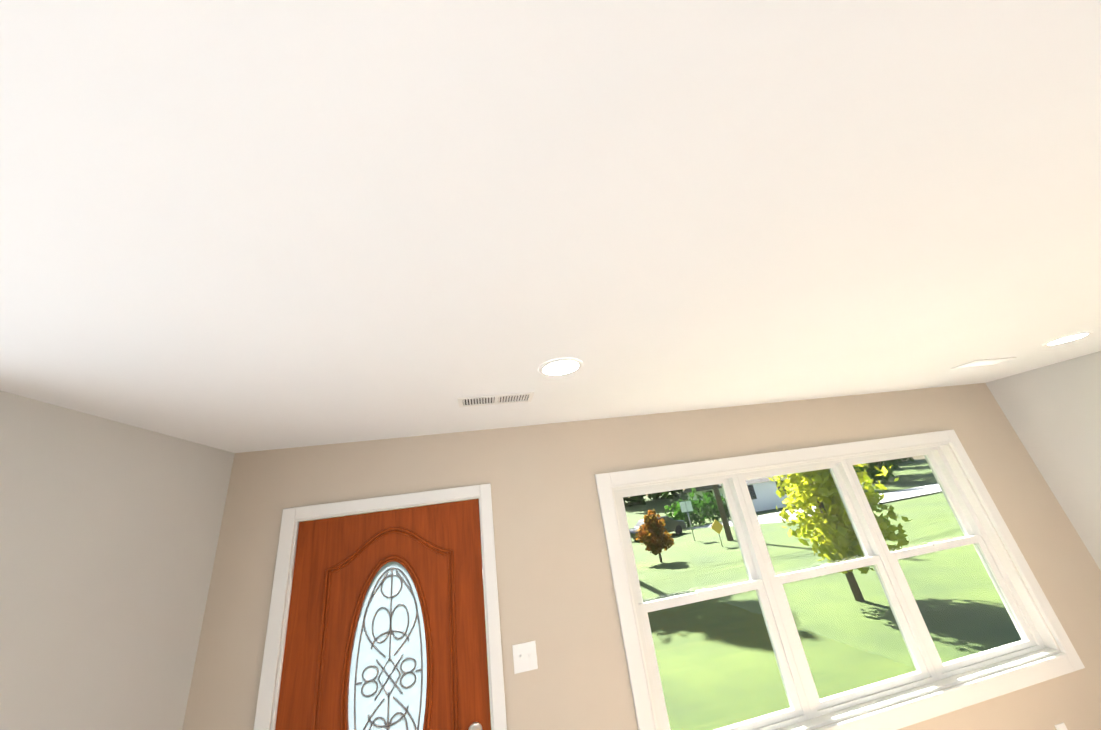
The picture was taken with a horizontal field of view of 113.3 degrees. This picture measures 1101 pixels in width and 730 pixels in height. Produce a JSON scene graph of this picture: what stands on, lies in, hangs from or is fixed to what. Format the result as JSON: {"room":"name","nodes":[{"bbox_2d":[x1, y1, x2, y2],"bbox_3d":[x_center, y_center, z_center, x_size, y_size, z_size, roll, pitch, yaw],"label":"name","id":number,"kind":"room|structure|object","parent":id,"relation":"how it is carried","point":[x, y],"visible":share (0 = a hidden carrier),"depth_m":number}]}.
{"room":"living room","nodes":[
{"label":"living room","id":0,"kind":"room"},
{"bbox_2d":[0,391,234,729],"bbox_3d":[-1.162,0.511,-1.058,0.150,2.440,5.600,-3,-22,-11],"label":"wall","id":1,"kind":"structure","parent":0,"point":[109,533],"depth_m":1.24},
{"bbox_2d":[0,0,1100,452],"bbox_3d":[1.409,-0.833,-0.027,5.750,0.120,5.900,-3,-22,-11],"label":"ceiling","id":2,"kind":"structure","parent":0,"point":[236,226],"depth_m":0.66},
{"bbox_2d":[457,392,533,407],"bbox_3d":[-0.251,0.161,1.678,0.340,0.006,0.135,-3,-22,-11],"label":"ceiling vent","id":3,"kind":"object","parent":2,"relation":"in","point":[494,399],"visible":1,"depth_m":1.67},
{"bbox_2d":[538,358,582,375],"bbox_3d":[0.040,0.011,1.408,0.176,0.006,0.176,-3,-22,-11],"label":"recessed light","id":4,"kind":"object","parent":2,"relation":"in","point":[560,366],"visible":1,"depth_m":1.40},
{"bbox_2d":[951,357,1016,368],"bbox_3d":[2.767,-0.011,2.318,0.340,0.006,0.135,-3,-22,-11],"label":"recessed light","id":5,"kind":"object","parent":2,"relation":"in","point":[983,363],"visible":0.98,"depth_m":2.31},
{"bbox_2d":[1042,331,1092,345],"bbox_3d":[2.898,-0.144,2.035,0.176,0.006,0.176,-3,-22,-11],"label":"recessed light","id":6,"kind":"object","parent":2,"relation":"in","point":[1067,338],"visible":0.96,"depth_m":2.02},
{"bbox_2d":[182,383,1100,729],"bbox_3d":[1.116,1.462,2.106,5.750,2.440,0.150,-3,-22,-11],"label":"wall","id":7,"kind":"structure","parent":0,"point":[556,597],"depth_m":2.07},
{"bbox_2d":[254,483,506,729],"bbox_3d":[-0.737,1.719,1.658,1.061,2.123,0.166,-3,-22,-11],"label":"door frame","id":8,"kind":"structure","parent":7,"relation":"attached to","point":[267,685],"depth_m":1.82},
{"bbox_2d":[275,499,490,729],"bbox_3d":[-0.726,1.722,1.587,0.922,2.038,0.113,-3,-22,-11],"label":"door","id":9,"kind":"structure","parent":7,"relation":"in","point":[386,628],"depth_m":1.78},
{"bbox_2d":[512,641,537,673],"bbox_3d":[-0.126,1.451,1.800,0.116,0.115,0.016,-3,-22,-11],"label":"switch plate","id":10,"kind":"object","parent":7,"relation":"attached to","point":[525,657],"visible":1,"depth_m":1.80},
{"bbox_2d":[595,430,1084,729],"bbox_3d":[1.758,1.288,2.280,2.865,1.480,0.173,-3,-22,-11],"label":"window","id":11,"kind":"structure","parent":7,"relation":"in","point":[765,582],"depth_m":2.24},
{"bbox_2d":[1054,723,1067,729],"bbox_3d":[2.929,2.114,2.059,0.070,0.115,0.008,-3,-22,-11],"label":"electrical outlet","id":12,"kind":"object","parent":7,"relation":"attached to","point":[1061,726],"visible":1,"depth_m":2.08},
{"bbox_2d":[986,351,1100,569],"bbox_3d":[4.329,0.147,-0.015,0.150,2.440,5.750,-3,-22,-11],"label":"wall","id":13,"kind":"structure","parent":0,"point":[1052,412],"depth_m":2.63},
{"label":"outside","id":14,"kind":"structure","parent":0,"visible":0},
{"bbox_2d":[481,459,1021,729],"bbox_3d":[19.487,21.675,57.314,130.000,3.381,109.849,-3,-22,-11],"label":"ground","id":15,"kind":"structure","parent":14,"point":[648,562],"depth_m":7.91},
{"bbox_2d":[635,509,674,561],"bbox_3d":[4.850,8.071,17.037,1.727,2.390,1.525,-3,-22,-11],"label":"maple tree","id":16,"kind":"object","parent":15,"relation":"on","point":[651,540],"depth_m":16.77},
{"bbox_2d":[629,516,686,540],"bbox_3d":[7.679,11.833,26.404,4.382,1.358,1.760,4,-25,-28],"label":"car","id":17,"kind":"object","parent":15,"relation":"on","point":[677,524],"depth_m":26.11},
{"bbox_2d":[679,501,694,540],"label":"sign","id":18,"kind":"object","parent":15,"relation":"on","point":[683,503],"depth_m":22.39},
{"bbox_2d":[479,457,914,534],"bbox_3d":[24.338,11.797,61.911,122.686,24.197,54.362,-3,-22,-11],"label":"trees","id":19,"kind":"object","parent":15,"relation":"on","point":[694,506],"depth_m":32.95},
{"bbox_2d":[711,519,722,546],"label":"sign","id":20,"kind":"object","parent":15,"relation":"on","point":[716,529],"depth_m":18.55},
{"bbox_2d":[712,484,732,540],"bbox_3d":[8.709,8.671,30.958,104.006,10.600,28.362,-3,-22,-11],"label":"utility pole","id":21,"kind":"object","parent":15,"relation":"on","point":[716,492],"depth_m":20.34},
{"bbox_2d":[683,474,795,511],"bbox_3d":[22.359,14.285,41.947,10.800,4.600,8.800,-3,-22,-11],"label":"house","id":22,"kind":"structure","parent":15,"relation":"on","point":[754,491],"depth_m":38.03},
{"bbox_2d":[769,463,909,601],"bbox_3d":[7.191,3.264,9.194,3.047,4.796,2.916,-3,-22,-11],"label":"tree","id":23,"kind":"object","parent":15,"relation":"on","point":[817,479],"depth_m":8.64}
]}

